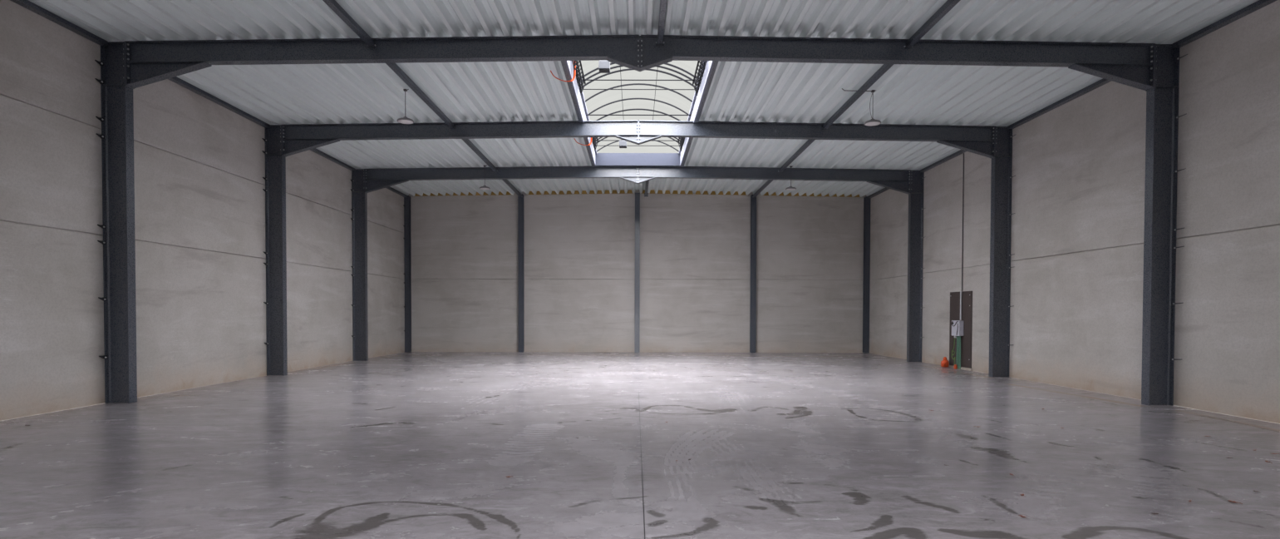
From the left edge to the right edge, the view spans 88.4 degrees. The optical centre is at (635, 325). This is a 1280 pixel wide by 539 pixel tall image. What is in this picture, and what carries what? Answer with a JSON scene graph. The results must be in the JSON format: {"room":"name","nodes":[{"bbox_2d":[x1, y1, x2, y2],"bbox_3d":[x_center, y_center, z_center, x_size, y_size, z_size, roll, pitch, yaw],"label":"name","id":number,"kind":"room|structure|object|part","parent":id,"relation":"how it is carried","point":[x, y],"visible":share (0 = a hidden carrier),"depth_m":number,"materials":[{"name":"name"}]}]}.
{"room":"empty warehouse","nodes":[
{"label":"empty warehouse","id":0,"kind":"room"},
{"bbox_2d":[0,0,404,420],"bbox_3d":[-9.246,-1.792,9.651,0.140,6.340,33.367,0,1,0],"label":"wall","id":1,"kind":"structure","parent":0,"point":[199,164],"depth_m":12.77,"materials":[{"name":"concrete"}]},
{"bbox_2d":[9,0,108,45],"bbox_3d":[-9.104,-4.781,8.822,0.129,0.070,4.905,0,1,0],"label":"beam","id":2,"kind":"structure","parent":1,"relation":"attached to","point":[27,4],"depth_m":10.39,"materials":[{"name":"metal"}]},
{"bbox_2d":[167,76,270,127],"bbox_3d":[-9.104,-4.879,13.866,0.129,0.070,4.816,0,1,0],"label":"beam","id":3,"kind":"structure","parent":1,"relation":"attached to","point":[176,80],"depth_m":14.24,"materials":[{"name":"metal"}]},
{"bbox_2d":[310,147,355,171],"bbox_3d":[-9.104,-4.975,18.865,0.129,0.070,4.816,0,1,0],"label":"beam","id":4,"kind":"structure","parent":1,"relation":"attached to","point":[316,150],"depth_m":19.75,"materials":[{"name":"metal"}]},
{"bbox_2d":[386,186,407,196],"bbox_3d":[-9.103,-5.070,23.765,0.129,0.070,4.618,0,1,0],"label":"beam","id":5,"kind":"structure","parent":1,"relation":"attached to","point":[390,188],"depth_m":25.03,"materials":[{"name":"metal"}]},
{"bbox_2d":[408,189,866,352],"bbox_3d":[0.075,-2.187,26.430,18.780,6.524,0.200,0,1,0],"label":"wall","id":6,"kind":"structure","parent":0,"point":[579,248],"depth_m":26.33,"materials":[{"name":"concrete"}]},
{"bbox_2d":[414,191,511,196],"bbox_3d":[-6.874,-5.251,26.296,3.931,0.193,0.050,0,1,0],"label":"foam closure","id":7,"kind":"object","parent":6,"relation":"on","point":[492,192],"visible":0.63,"depth_m":26.27,"materials":[{"name":"yellow plastic"}]},
{"bbox_2d":[528,189,633,194],"bbox_3d":[-2.186,-5.308,26.294,4.234,0.197,0.050,0,1,0],"label":"foam closure","id":8,"kind":"object","parent":6,"relation":"on","point":[629,191],"visible":0.89,"depth_m":26.27,"materials":[{"name":"yellow plastic"}]},
{"bbox_2d":[640,189,746,195],"bbox_3d":[2.350,-5.298,26.294,4.234,0.197,0.050,0,1,0],"label":"foam closure","id":9,"kind":"object","parent":6,"relation":"on","point":[690,192],"visible":0.88,"depth_m":26.27,"materials":[{"name":"yellow plastic"}]},
{"bbox_2d":[763,192,859,196],"bbox_3d":[7.037,-5.220,26.296,3.931,0.193,0.050,0,1,0],"label":"foam closure","id":10,"kind":"object","parent":6,"relation":"on","point":[766,193],"visible":0.62,"depth_m":26.27,"materials":[{"name":"yellow plastic"}]},
{"bbox_2d":[0,351,1279,538],"bbox_3d":[0.067,1.398,9.712,18.500,0.001,33.367,0,1,0],"label":"floor","id":11,"kind":"structure","parent":0,"point":[405,445],"depth_m":7.26,"materials":[{"name":"concrete"}]},
{"bbox_2d":[403,195,411,351],"bbox_3d":[-9.070,-2.044,26.182,0.200,6.206,0.300,0,1,0],"label":"post","id":12,"kind":"object","parent":11,"relation":"on","point":[407,249],"visible":0.98,"depth_m":26.16,"materials":[{"name":"metal"}]},
{"bbox_2d":[517,193,524,352],"bbox_3d":[-4.550,-2.068,26.237,0.200,6.272,0.190,0,1,0],"label":"post","id":13,"kind":"object","parent":11,"relation":"on","point":[520,200],"visible":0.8,"depth_m":26.14,"materials":[{"name":"metal"}]},
{"bbox_2d":[634,192,639,352],"bbox_3d":[0.075,-2.091,26.236,0.200,6.339,0.190,0,1,0],"label":"post","id":14,"kind":"object","parent":11,"relation":"on","point":[637,309],"visible":1,"depth_m":26.14,"materials":[{"name":"metal"}]},
{"bbox_2d":[350,165,925,361],"bbox_3d":[0.074,-1.999,21.332,18.499,6.344,0.361,0,1,0],"label":"frame","id":15,"kind":"object","parent":11,"relation":"on","point":[364,181],"visible":0.98,"depth_m":21.36,"materials":[{"name":"paint"}]},
{"bbox_3d":[-8.737,-4.685,21.371,0.025,0.755,0.180,0,1,0],"label":"plate","id":16,"kind":"part","parent":15,"relation":"part of","materials":[{"name":"paint"}]},
{"bbox_2d":[502,179,522,197],"bbox_3d":[-4.544,-5.073,23.727,0.160,0.130,4.713,0,1,0],"label":"strut","id":17,"kind":"object","parent":15,"relation":"attached to","point":[506,181],"visible":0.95,"depth_m":24.43,"materials":[{"name":"paint"}]},
{"bbox_2d":[644,180,649,196],"bbox_3d":[0.426,-5.119,23.711,0.160,0.140,4.683,0,1,0],"label":"strut","id":18,"kind":"object","parent":15,"relation":"attached to","point":[646,194],"visible":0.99,"depth_m":24.65,"materials":[{"name":"paint"}]},
{"bbox_2d":[752,179,773,197],"bbox_3d":[4.706,-5.053,23.727,0.160,0.130,4.713,0,1,0],"label":"strut","id":19,"kind":"object","parent":15,"relation":"attached to","point":[768,181],"visible":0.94,"depth_m":24.32,"materials":[{"name":"paint"}]},
{"bbox_3d":[8.898,-4.646,21.371,0.025,0.755,0.180,0,1,0],"label":"plate","id":20,"kind":"part","parent":15,"relation":"part of","materials":[{"name":"paint"}]},
{"bbox_2d":[261,119,1016,376],"bbox_3d":[0.074,-1.902,16.333,18.499,6.344,0.361,0,1,0],"label":"frame","id":21,"kind":"object","parent":11,"relation":"on","point":[281,141],"visible":1,"depth_m":16.36,"materials":[{"name":"paint"}]},
{"bbox_3d":[-8.737,-4.589,16.372,0.025,0.755,0.180,0,1,0],"label":"plate","id":22,"kind":"part","parent":21,"relation":"part of","materials":[{"name":"paint"}]},
{"bbox_2d":[461,138,497,172],"bbox_3d":[-4.544,-4.979,18.865,0.160,0.130,4.986,0,1,0],"label":"strut","id":23,"kind":"object","parent":21,"relation":"attached to","point":[467,141],"visible":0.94,"depth_m":19.14,"materials":[{"name":"paint"}]},
{"bbox_2d":[777,139,815,172],"bbox_3d":[4.706,-4.959,18.865,0.160,0.130,4.986,0,1,0],"label":"strut","id":24,"kind":"object","parent":21,"relation":"attached to","point":[808,142],"visible":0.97,"depth_m":19.19,"materials":[{"name":"paint"}]},
{"bbox_3d":[8.898,-4.550,16.372,0.025,0.755,0.180,0,1,0],"label":"plate","id":25,"kind":"part","parent":21,"relation":"part of","materials":[{"name":"paint"}]},
{"bbox_2d":[94,34,1187,405],"bbox_3d":[0.074,-1.806,11.334,18.499,6.344,0.361,0,1,0],"label":"frame","id":26,"kind":"object","parent":11,"relation":"on","point":[126,66],"visible":0.99,"depth_m":11.36,"materials":[{"name":"paint"}]},
{"bbox_3d":[-8.738,-4.492,11.373,0.025,0.755,0.180,0,1,0],"label":"plate","id":27,"kind":"part","parent":26,"relation":"part of","materials":[{"name":"paint"}]},
{"bbox_2d":[322,0,376,49],"bbox_3d":[-4.544,-4.786,8.868,0.160,0.130,4.983,0,1,0],"label":"strut","id":28,"kind":"object","parent":26,"relation":"attached to","point":[333,5],"visible":1,"depth_m":10.47,"materials":[{"name":"paint"}]},
{"bbox_3d":[-4.544,-4.834,11.353,0.160,0.130,0.012,0,1,0],"label":"plate","id":29,"kind":"part","parent":28,"relation":"part of","materials":[{"name":"paint"}]},
{"bbox_2d":[385,63,455,129],"bbox_3d":[-4.544,-4.883,13.866,0.160,0.130,4.986,0,1,0],"label":"strut","id":30,"kind":"object","parent":26,"relation":"attached to","point":[393,66],"visible":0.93,"depth_m":13.87,"materials":[{"name":"paint"}]},
{"bbox_3d":[0.072,-4.687,11.369,0.016,0.545,0.180,0,1,0],"label":"splice plate","id":31,"kind":"part","parent":26,"relation":"part of","materials":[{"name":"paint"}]},
{"bbox_3d":[0.088,-4.687,11.369,0.016,0.545,0.180,0,1,0],"label":"splice plate","id":32,"kind":"part","parent":26,"relation":"part of","materials":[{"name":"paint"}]},
{"bbox_2d":[654,0,667,46],"bbox_3d":[0.426,-4.832,8.867,0.160,0.140,4.983,0,1,0],"label":"strut","id":33,"kind":"object","parent":26,"relation":"attached to","point":[660,41],"visible":1,"depth_m":10.58,"materials":[{"name":"paint"}]},
{"bbox_3d":[0.426,-4.880,11.352,0.160,0.140,0.012,0,1,0],"label":"plate","id":34,"kind":"part","parent":33,"relation":"part of","materials":[{"name":"paint"}]},
{"bbox_2d":[821,64,893,130],"bbox_3d":[4.706,-4.862,13.866,0.160,0.130,4.986,0,1,0],"label":"strut","id":35,"kind":"object","parent":26,"relation":"attached to","point":[884,67],"visible":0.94,"depth_m":13.85,"materials":[{"name":"paint"}]},
{"bbox_2d":[903,0,960,49],"bbox_3d":[4.706,-4.766,8.868,0.160,0.130,4.983,0,1,0],"label":"strut","id":36,"kind":"object","parent":26,"relation":"attached to","point":[948,5],"visible":1,"depth_m":10.44,"materials":[{"name":"paint"}]},
{"bbox_3d":[4.706,-4.814,11.353,0.160,0.130,0.012,0,1,0],"label":"plate","id":37,"kind":"part","parent":36,"relation":"part of","materials":[{"name":"paint"}]},
{"bbox_3d":[8.897,-4.453,11.373,0.025,0.755,0.180,0,1,0],"label":"plate","id":38,"kind":"part","parent":26,"relation":"part of","materials":[{"name":"paint"}]},
{"bbox_2d":[638,391,644,538],"bbox_3d":[0.067,1.525,3.180,0.008,0.004,20.100,0,1,0],"label":"joint","id":39,"kind":"object","parent":11,"relation":"on","point":[638,391],"visible":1,"depth_m":6.21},
{"bbox_2d":[749,194,756,352],"bbox_3d":[4.700,-2.047,26.237,0.200,6.272,0.190,0,1,0],"label":"post","id":40,"kind":"object","parent":11,"relation":"on","point":[753,200],"visible":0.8,"depth_m":26.15,"materials":[{"name":"metal"}]},
{"bbox_2d":[862,196,870,352],"bbox_3d":[9.220,-2.005,26.238,0.200,6.206,0.190,0,1,0],"label":"post","id":41,"kind":"object","parent":11,"relation":"on","point":[866,282],"visible":0.93,"depth_m":26.16,"materials":[{"name":"metal"}]},
{"bbox_2d":[940,356,949,367],"bbox_3d":[9.110,1.082,19.373,0.218,0.298,0.379,1,1,28],"label":"plug","id":42,"kind":"object","parent":11,"relation":"on","point":[944,362],"visible":1,"depth_m":19.38,"materials":[{"name":"plastic"}]},
{"bbox_2d":[955,335,958,368],"bbox_3d":[9.241,0.768,18.898,0.037,0.946,0.074,0,1,0],"label":"conduit","id":43,"kind":"object","parent":11,"relation":"on","point":[957,336],"visible":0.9,"depth_m":18.88,"materials":[{"name":"green plastic"}]},
{"bbox_2d":[957,335,959,369],"bbox_3d":[9.236,0.770,18.803,0.037,0.946,0.044,0,1,0],"label":"conduit","id":44,"kind":"object","parent":11,"relation":"on","point":[958,336],"visible":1,"depth_m":18.79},
{"bbox_2d":[959,335,960,369],"bbox_3d":[9.238,0.771,18.713,0.032,0.945,0.044,0,1,0],"label":"conduit","id":45,"kind":"object","parent":11,"relation":"on","point":[960,336],"visible":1,"depth_m":18.69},
{"bbox_2d":[28,0,1258,196],"bbox_3d":[0.081,-5.012,9.589,18.780,0.386,33.767,0,1,0],"label":"ceiling","id":46,"kind":"structure","parent":0,"point":[473,91],"depth_m":13.14,"materials":[{"name":"paint"}]},
{"bbox_2d":[396,88,413,123],"bbox_3d":[-4.850,-4.633,13.883,0.344,0.705,0.344,0,1,0],"label":"pendant lamp","id":47,"kind":"object","parent":46,"relation":"hanging from","point":[405,120],"visible":1,"depth_m":13.85,"materials":[{"name":"metal"}]},
{"bbox_2d":[398,119,413,123],"bbox_3d":[-4.851,-4.291,13.890,0.312,0.020,0.312,0,1,0],"label":"diffuser","id":48,"kind":"object","parent":47,"relation":"attached to","point":[404,121],"depth_m":13.85,"materials":[{"name":"white plastic"}]},
{"bbox_2d":[479,165,490,189],"bbox_3d":[-4.819,-4.742,21.063,0.344,0.765,0.344,0,1,0],"label":"pendant lamp","id":49,"kind":"object","parent":46,"relation":"hanging from","point":[484,187],"visible":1,"depth_m":20.98,"materials":[{"name":"metal"}]},
{"bbox_2d":[561,59,718,167],"bbox_3d":[0.082,-5.454,16.376,2.950,0.896,9.757,0,1,0],"label":"skylight","id":50,"kind":"object","parent":46,"relation":"attached to","point":[702,81],"visible":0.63,"depth_m":16.02,"materials":[{"name":"translucent polycarbonate"},{"name":"dark aluminium"},{"name":"white paint"}]},
{"bbox_2d":[550,60,575,81],"bbox_3d":[-1.428,-5.083,13.077,0.519,0.407,0.310,0,1,0],"label":"cable","id":51,"kind":"object","parent":50,"relation":"hanging from","point":[573,76],"visible":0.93,"depth_m":13.16,"materials":[{"name":"plastic"}]},
{"bbox_2d":[573,60,585,95],"bbox_3d":[-1.164,-5.234,13.767,0.120,0.280,1.788,0,1,0],"label":"vent","id":52,"kind":"object","parent":50,"relation":"attached to","point":[578,79],"depth_m":13.90,"materials":[{"name":"metal"}]},
{"bbox_2d":[573,137,591,145],"bbox_3d":[-1.428,-5.180,18.116,0.519,0.407,0.310,0,1,0],"label":"cable","id":53,"kind":"object","parent":50,"relation":"hanging from","point":[589,144],"visible":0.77,"depth_m":18.22,"materials":[{"name":"plastic"}]},
{"bbox_2d":[591,137,598,151],"bbox_3d":[-1.163,-5.331,18.806,0.120,0.280,1.788,0,1,0],"label":"vent","id":54,"kind":"object","parent":50,"relation":"attached to","point":[594,141],"depth_m":19.22,"materials":[{"name":"metal"}]},
{"bbox_2d":[598,60,610,73],"bbox_3d":[-0.619,-5.182,13.188,0.220,0.180,0.228,0,1,0],"label":"electrical box","id":55,"kind":"object","parent":50,"relation":"attached to","point":[603,66],"depth_m":13.08,"materials":[{"name":"metal"}]},
{"bbox_2d":[619,140,626,147],"bbox_3d":[-0.358,-5.298,19.257,0.220,0.180,0.228,0,1,0],"label":"electrical box","id":56,"kind":"object","parent":50,"relation":"attached to","point":[622,144],"depth_m":19.15,"materials":[{"name":"metal"}]},
{"bbox_2d":[677,137,684,151],"bbox_3d":[1.327,-5.326,18.806,0.120,0.280,1.788,0,1,0],"label":"vent","id":57,"kind":"object","parent":50,"relation":"attached to","point":[681,140],"depth_m":19.23,"materials":[{"name":"metal"}]},
{"bbox_2d":[692,60,705,95],"bbox_3d":[1.327,-5.229,13.767,0.120,0.280,1.788,0,1,0],"label":"vent","id":58,"kind":"object","parent":50,"relation":"attached to","point":[700,80],"depth_m":13.84,"materials":[{"name":"metal"}]},
{"bbox_2d":[785,166,796,190],"bbox_3d":[4.981,-4.720,21.063,0.344,0.765,0.344,0,1,0],"label":"pendant lamp","id":59,"kind":"object","parent":46,"relation":"hanging from","point":[790,188],"visible":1,"depth_m":21.03,"materials":[{"name":"metal"}]},
{"bbox_2d":[841,88,881,126],"bbox_3d":[4.764,-4.615,13.883,0.836,0.751,0.344,0,1,0],"label":"pendant lamp","id":60,"kind":"object","parent":46,"relation":"hanging from","point":[873,121],"visible":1,"depth_m":13.87,"materials":[{"name":"metal"}]},
{"bbox_2d":[865,121,880,125],"bbox_3d":[5.010,-4.249,13.890,0.312,0.020,0.312,0,1,0],"label":"diffuser","id":61,"kind":"object","parent":60,"relation":"attached to","point":[867,123],"depth_m":13.83,"materials":[{"name":"white plastic"}]},
{"bbox_2d":[869,0,1279,423],"bbox_3d":[9.394,-1.751,9.651,0.140,6.340,33.367,0,1,0],"label":"wall","id":62,"kind":"structure","parent":0,"point":[1079,165],"depth_m":12.68,"materials":[{"name":"concrete"}]},
{"bbox_2d":[867,187,889,197],"bbox_3d":[9.266,-5.029,23.765,0.129,0.070,4.618,0,1,0],"label":"beam","id":63,"kind":"structure","parent":62,"relation":"attached to","point":[883,189],"depth_m":25.02,"materials":[{"name":"metal"}]},
{"bbox_2d":[920,149,965,172],"bbox_3d":[9.265,-4.935,18.865,0.129,0.070,4.816,0,1,0],"label":"beam","id":64,"kind":"structure","parent":62,"relation":"attached to","point":[961,151],"depth_m":19.71,"materials":[{"name":"metal"}]},
{"bbox_2d":[948,290,972,370],"bbox_3d":[9.295,0.137,18.836,0.050,2.210,1.380,0,1,0],"label":"plywood board","id":65,"kind":"object","parent":62,"relation":"attached to","point":[967,296],"visible":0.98,"depth_m":18.63,"materials":[{"name":"wood"}]},
{"bbox_2d":[951,320,964,337],"bbox_3d":[9.213,0.109,18.840,0.166,0.505,0.440,0,1,0],"label":"electrical box","id":66,"kind":"object","parent":65,"relation":"attached to","point":[957,325],"visible":1,"depth_m":18.69,"materials":[{"name":"grey plastic"}]},
{"bbox_2d":[951,337,955,364],"bbox_3d":[9.182,0.794,18.975,0.048,0.871,0.167,0,1,-7],"label":"earth wire","id":67,"kind":"object","parent":66,"relation":"attached to","point":[954,337],"visible":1,"depth_m":18.96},
{"bbox_3d":[9.180,0.076,18.840,0.050,0.440,0.440,0,1,0],"label":"lid","id":68,"kind":"part","parent":66,"relation":"part of","materials":[{"name":"grey plastic"}]},
{"bbox_3d":[9.292,1.212,18.857,0.050,0.060,1.380,0,1,0],"label":"sill","id":69,"kind":"part","parent":65,"relation":"part of","materials":[{"name":"concrete"}]},
{"bbox_2d":[960,290,961,319],"bbox_3d":[9.271,-0.561,18.742,0.042,0.810,0.044,0,1,0],"label":"conduit","id":70,"kind":"object","parent":65,"relation":"attached to","point":[960,291],"visible":1,"depth_m":18.73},
{"bbox_2d":[961,152,964,290],"bbox_3d":[9.307,-2.926,18.697,0.027,3.900,0.028,0,1,0],"label":"conduit","id":71,"kind":"object","parent":62,"relation":"attached to","point":[963,153],"visible":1,"depth_m":18.68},
{"bbox_2d":[1007,78,1111,128],"bbox_3d":[9.265,-4.838,13.866,0.129,0.070,4.816,0,1,0],"label":"beam","id":72,"kind":"structure","parent":62,"relation":"attached to","point":[1102,81],"depth_m":14.28,"materials":[{"name":"metal"}]},
{"bbox_2d":[1171,0,1277,47],"bbox_3d":[9.265,-4.741,8.822,0.129,0.070,4.905,0,1,0],"label":"beam","id":73,"kind":"structure","parent":62,"relation":"attached to","point":[1258,4],"depth_m":10.33,"materials":[{"name":"metal"}]}
]}

